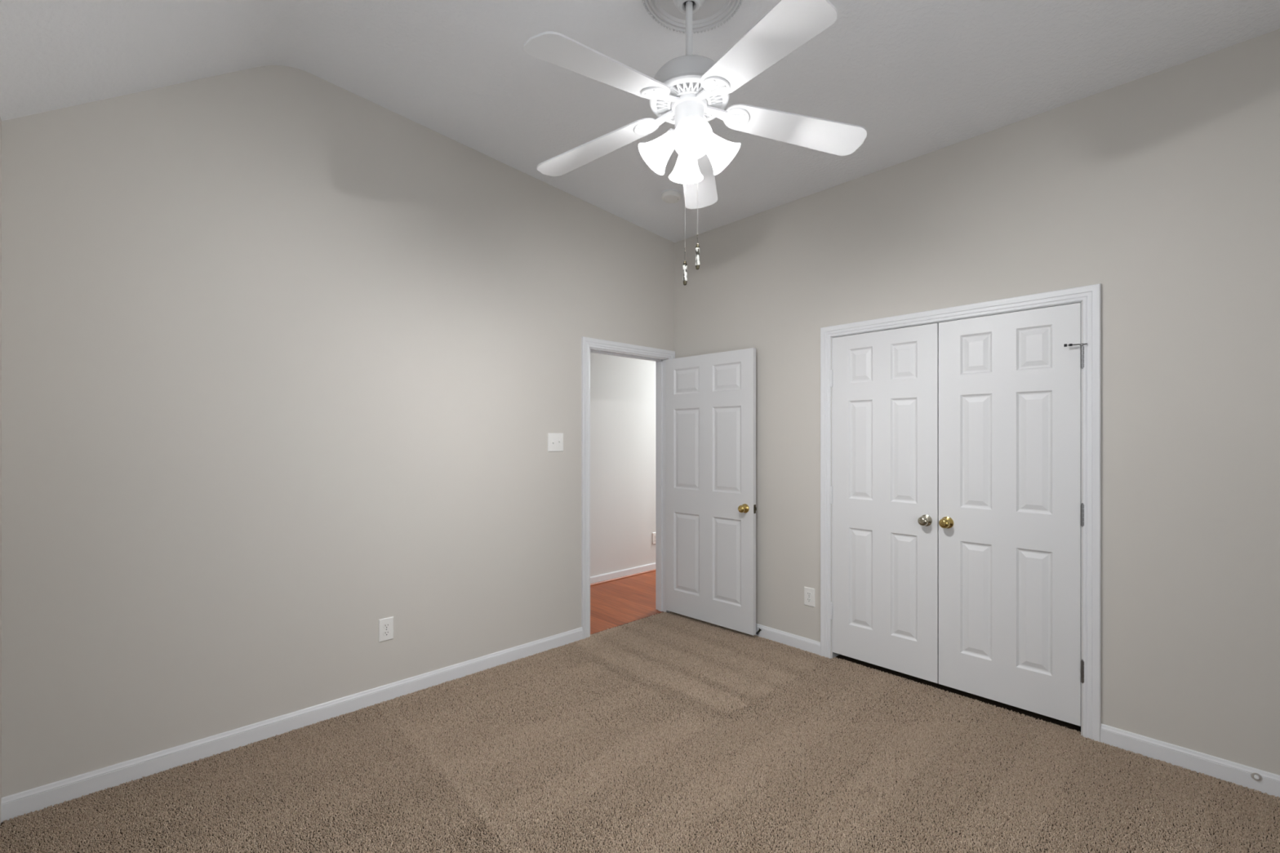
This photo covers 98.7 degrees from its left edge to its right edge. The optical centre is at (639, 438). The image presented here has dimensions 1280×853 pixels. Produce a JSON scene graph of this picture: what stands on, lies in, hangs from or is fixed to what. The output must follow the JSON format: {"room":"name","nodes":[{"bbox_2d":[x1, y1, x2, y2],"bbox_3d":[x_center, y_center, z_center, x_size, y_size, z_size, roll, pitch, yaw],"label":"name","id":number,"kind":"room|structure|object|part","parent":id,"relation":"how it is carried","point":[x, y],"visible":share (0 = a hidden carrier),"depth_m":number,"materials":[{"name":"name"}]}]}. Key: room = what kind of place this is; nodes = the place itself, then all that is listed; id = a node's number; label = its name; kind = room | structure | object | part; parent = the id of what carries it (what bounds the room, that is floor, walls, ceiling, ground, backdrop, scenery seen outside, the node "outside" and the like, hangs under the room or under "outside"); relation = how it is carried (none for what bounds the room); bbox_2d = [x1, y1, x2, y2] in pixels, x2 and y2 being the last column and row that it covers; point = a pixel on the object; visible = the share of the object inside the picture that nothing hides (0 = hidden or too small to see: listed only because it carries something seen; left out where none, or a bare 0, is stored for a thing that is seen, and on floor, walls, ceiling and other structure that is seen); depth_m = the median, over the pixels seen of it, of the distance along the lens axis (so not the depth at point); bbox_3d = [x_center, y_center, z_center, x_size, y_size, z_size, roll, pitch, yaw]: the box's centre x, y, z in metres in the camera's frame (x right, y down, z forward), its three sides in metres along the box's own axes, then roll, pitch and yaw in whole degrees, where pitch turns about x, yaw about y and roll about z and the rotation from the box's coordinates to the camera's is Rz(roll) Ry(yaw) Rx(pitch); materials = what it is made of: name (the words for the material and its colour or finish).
{"room":"empty bedroom","nodes":[
{"label":"empty bedroom","id":0,"kind":"room"},
{"bbox_2d":[0,117,1,825],"bbox_3d":[-0.933,0.112,0.441,0.120,2.566,4.200,0,0,-43],"label":"wall","id":1,"kind":"structure","parent":0,"point":[0,117],"depth_m":1.99,"materials":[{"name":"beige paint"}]},
{"bbox_2d":[1,65,674,797],"bbox_3d":[-1.110,-0.202,3.246,3.717,3.194,0.120,0,0,-43],"label":"wall","id":2,"kind":"structure","parent":0,"point":[291,359],"depth_m":2.56,"materials":[{"name":"beige paint"}]},
{"bbox_2d":[0,626,582,822],"bbox_3d":[-1.364,1.355,2.913,2.651,0.090,0.014,0,0,-43],"label":"baseboard","id":3,"kind":"structure","parent":2,"relation":"attached to","point":[37,798],"depth_m":2.50,"materials":[{"name":"white paint"}]},
{"bbox_2d":[378,616,393,642],"bbox_3d":[-1.351,1.015,2.929,0.076,0.120,0.009,0,0,-43],"label":"wall outlet","id":4,"kind":"object","parent":2,"relation":"attached to","point":[385,624],"visible":1,"depth_m":2.92,"materials":[{"name":"plastic"}]},
{"bbox_2d":[382,630,390,635],"bbox_3d":[-1.349,1.035,2.926,0.034,0.028,0.003,0,0,-43],"label":"receptacle","id":5,"kind":"object","parent":4,"relation":"attached to","point":[385,633],"depth_m":2.92,"materials":[{"name":"plastic"}]},
{"bbox_2d":[382,622,390,628],"bbox_3d":[-1.349,0.996,2.926,0.034,0.028,0.003,0,0,-43],"label":"receptacle","id":6,"kind":"object","parent":4,"relation":"attached to","point":[385,625],"depth_m":2.92,"materials":[{"name":"plastic"}]},
{"bbox_2d":[547,432,563,451],"bbox_3d":[-0.559,0.023,3.671,0.124,0.124,0.018,0,0,-43],"label":"light switch","id":7,"kind":"object","parent":2,"relation":"attached to","point":[555,441],"visible":1,"depth_m":3.67,"materials":[{"name":"plastic"}]},
{"bbox_2d":[581,336,675,639],"bbox_3d":[-0.101,0.342,4.187,0.938,2.106,0.138,0,0,-43],"label":"door frame","id":8,"kind":"structure","parent":2,"relation":"attached to","point":[587,343],"depth_m":4.13,"materials":[{"name":"white paint"}]},
{"bbox_2d":[666,347,756,635],"bbox_3d":[0.494,0.367,4.102,0.833,2.000,0.120,0,0,44],"label":"door","id":9,"kind":"structure","parent":8,"relation":"attached to","point":[711,508],"depth_m":4.07,"materials":[{"name":"white paint"}]},
{"bbox_3d":[0.718,0.489,3.844,0.065,0.065,0.063,0,0,44],"label":"knob","id":10,"kind":"part","parent":9,"relation":"part of","materials":[{"name":"gold metal"}]},
{"bbox_3d":[0.804,0.490,3.830,0.010,0.061,0.024,0,0,44],"label":"latch plate","id":11,"kind":"part","parent":9,"relation":"part of","materials":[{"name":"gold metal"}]},
{"bbox_2d":[590,352,655,577],"bbox_3d":[0.094,0.152,5.842,4.800,2.530,0.100,0,0,-43],"label":"wall","id":12,"kind":"structure","parent":0,"point":[623,389],"depth_m":5.52,"materials":[{"name":"paint"}]},
{"bbox_2d":[590,563,655,583],"bbox_3d":[0.133,1.347,5.801,4.800,0.060,0.014,0,0,-43],"label":"baseboard","id":13,"kind":"structure","parent":12,"relation":"attached to","point":[606,576],"depth_m":5.50,"materials":[{"name":"white paint"}]},
{"bbox_2d":[590,568,655,586],"bbox_3d":[0.143,1.386,5.790,4.800,0.018,0.016,0,0,-43],"label":"trim","id":14,"kind":"structure","parent":12,"relation":"attached to","point":[653,570],"depth_m":5.48,"materials":[{"name":"white wood"}]},
{"bbox_2d":[652,532,655,544],"bbox_3d":[0.162,1.053,5.832,0.076,0.120,0.009,0,0,-43],"label":"wall outlet","id":15,"kind":"object","parent":12,"relation":"attached to","point":[654,533],"visible":0.49,"depth_m":5.82,"materials":[{"name":"plastic"}]},
{"bbox_2d":[0,0,1279,242],"bbox_3d":[0.418,-1.587,1.717,3.597,0.852,4.200,0,0,-43],"label":"ceiling","id":16,"kind":"structure","parent":0,"point":[921,77],"depth_m":2.40,"materials":[{"name":"white paint"}]},
{"bbox_2d":[661,188,681,203],"bbox_3d":[0.210,-1.624,3.682,0.138,0.049,0.138,0,0,-43],"label":"smoke detector","id":17,"kind":"object","parent":16,"relation":"attached to","point":[668,195],"visible":1,"depth_m":3.65,"materials":[{"name":"white plastic"}]},
{"bbox_3d":[0.210,-1.637,3.682,0.138,0.023,0.138,0,0,-43],"label":"mounting plate","id":18,"kind":"part","parent":17,"relation":"part of","materials":[{"name":"white plastic"}]},
{"bbox_2d":[642,0,742,33],"bbox_3d":[0.200,-1.704,2.089,0.399,0.064,0.400,0,0,-43],"label":"ceiling medallion","id":19,"kind":"object","parent":16,"relation":"attached to","point":[712,14],"visible":0.94,"depth_m":2.19,"materials":[{"name":"paint"}]},
{"bbox_2d":[523,0,866,285],"bbox_3d":[0.138,-1.138,1.929,1.215,1.179,1.265,0,0,-43],"label":"ceiling fan","id":20,"kind":"object","parent":16,"relation":"hanging from","point":[688,91],"visible":1,"depth_m":1.90,"materials":[{"name":"white metal"}]},
{"bbox_3d":[-0.109,-1.136,1.694,0.536,0.006,0.154,-10,16,-43],"label":"blade","id":21,"kind":"part","parent":20,"relation":"part of","materials":[{"name":"white laminate"}]},
{"bbox_3d":[-0.170,-1.136,2.152,0.536,0.006,0.154,-9,5,28],"label":"blade","id":22,"kind":"part","parent":20,"relation":"part of","materials":[{"name":"white wood"}]},
{"bbox_3d":[0.083,-1.042,1.965,0.122,0.132,0.132,-45,0,0],"label":"lamp shade","id":23,"kind":"part","parent":20,"relation":"part of","materials":[{"name":"white glass"}]},
{"bbox_3d":[0.176,-1.042,2.058,0.132,0.132,0.122,0,-45,0],"label":"lamp shade","id":24,"kind":"part","parent":20,"relation":"part of","materials":[{"name":"white glass"}]},
{"bbox_3d":[0.176,-1.048,1.878,0.047,0.090,0.047,0,-45,0],"label":"light bulb","id":25,"kind":"part","parent":20,"relation":"part of","materials":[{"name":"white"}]},
{"bbox_3d":[0.176,-1.042,1.872,0.132,0.132,0.122,0,45,0],"label":"lamp shade","id":26,"kind":"part","parent":20,"relation":"part of","materials":[{"name":"white glass"}]},
{"bbox_3d":[0.206,-0.894,1.965,0.002,0.327,0.003,0,0,-43],"label":"pull chain","id":27,"kind":"part","parent":20,"relation":"part of","materials":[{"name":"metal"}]},
{"bbox_3d":[0.247,-1.136,2.352,0.154,0.006,0.536,-9,-9,9],"label":"blade","id":28,"kind":"part","parent":20,"relation":"part of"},
{"bbox_3d":[0.269,-1.042,1.965,0.122,0.132,0.132,45,0,0],"label":"lamp shade","id":29,"kind":"part","parent":20,"relation":"part of","materials":[{"name":"white glass"}]},
{"bbox_3d":[0.346,-1.136,1.610,0.154,0.006,0.536,10,3,-26],"label":"blade","id":30,"kind":"part","parent":20,"relation":"part of","materials":[{"name":"white wood"}]},
{"bbox_3d":[0.566,-1.136,2.017,0.536,0.006,0.154,8,-10,-8],"label":"blade","id":31,"kind":"part","parent":20,"relation":"part of","materials":[{"name":"white laminate"}]},
{"bbox_2d":[0,571,1279,852],"bbox_3d":[1.200,1.455,3.110,6.947,0.120,5.390,0,0,-43],"label":"floor","id":32,"kind":"structure","parent":0,"point":[1037,716],"depth_m":2.28,"materials":[{"name":"brown wood"}]},
{"bbox_2d":[0,611,1279,852],"bbox_3d":[0.152,1.391,2.023,3.637,0.009,3.456,0,0,-43],"label":"carpet","id":33,"kind":"structure","parent":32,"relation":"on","point":[784,658],"depth_m":2.27,"materials":[{"name":"brown carpet"}]},
{"bbox_2d":[674,28,1279,775],"bbox_3d":[1.727,-0.106,3.038,0.120,3.003,4.320,0,0,-43],"label":"wall","id":34,"kind":"structure","parent":0,"point":[1160,190],"depth_m":2.44,"materials":[{"name":"beige paint"}]},
{"bbox_2d":[755,623,820,655],"bbox_3d":[0.723,1.355,4.003,0.014,0.090,1.296,0,0,-43],"label":"baseboard","id":35,"kind":"structure","parent":34,"relation":"attached to","point":[802,643],"depth_m":3.70,"materials":[{"name":"white paint"}]},
{"bbox_2d":[804,586,814,607],"bbox_3d":[1.109,1.035,3.598,0.009,0.120,0.076,0,0,-43],"label":"wall outlet","id":36,"kind":"object","parent":34,"relation":"attached to","point":[809,593],"visible":1,"depth_m":3.59,"materials":[{"name":"plastic"}]},
{"bbox_2d":[830,323,938,683],"bbox_3d":[1.419,0.356,3.255,0.098,1.993,0.627,0,0,-43],"label":"door","id":37,"kind":"structure","parent":34,"relation":"in","point":[884,491],"depth_m":3.23,"materials":[{"name":"white paint"}]},
{"bbox_3d":[1.581,0.457,3.059,0.063,0.065,0.065,0,0,-43],"label":"knob","id":38,"kind":"part","parent":37,"relation":"part of","materials":[{"name":"silver metal"}]},
{"bbox_2d":[820,283,1101,742],"bbox_3d":[1.684,0.341,3.071,0.138,2.108,1.387,0,0,-43],"label":"door frame","id":39,"kind":"structure","parent":34,"relation":"attached to","point":[1090,295],"depth_m":2.57,"materials":[{"name":"white paint"}]},
{"bbox_2d":[938,302,1084,726],"bbox_3d":[1.855,0.356,2.794,0.098,1.993,0.633,0,0,-43],"label":"door","id":40,"kind":"structure","parent":34,"relation":"in","point":[1011,509],"depth_m":2.78,"materials":[{"name":"white paint"}]},
{"bbox_3d":[1.655,0.457,2.980,0.063,0.065,0.065,0,0,-43],"label":"knob","id":41,"kind":"part","parent":40,"relation":"part of","materials":[{"name":"gold metal"}]},
{"bbox_2d":[1063,342,1087,346],"bbox_3d":[2.046,-0.442,2.584,0.086,0.013,0.033,0,0,34],"label":"door stop","id":42,"kind":"object","parent":40,"relation":"attached to","point":[1082,344],"visible":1,"depth_m":2.58,"materials":[{"name":"metal"}]},
{"bbox_3d":[2.053,-0.443,2.581,0.073,0.009,0.032,0,0,36],"label":"arm","id":43,"kind":"part","parent":42,"relation":"part of","materials":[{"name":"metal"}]},
{"bbox_2d":[1100,723,1279,797],"bbox_3d":[2.640,1.355,1.975,0.014,0.090,1.522,0,0,-43],"label":"baseboard","id":44,"kind":"structure","parent":34,"relation":"attached to","point":[1228,771],"depth_m":2.31,"materials":[{"name":"white paint"}]},
{"bbox_2d":[1250,772,1262,781],"bbox_3d":[2.438,1.338,2.172,0.016,0.030,0.030,0,0,-43],"label":"door stop","id":45,"kind":"object","parent":44,"relation":"attached to","point":[1255,776],"visible":1,"depth_m":2.17,"materials":[{"name":"rubber"}]}
]}

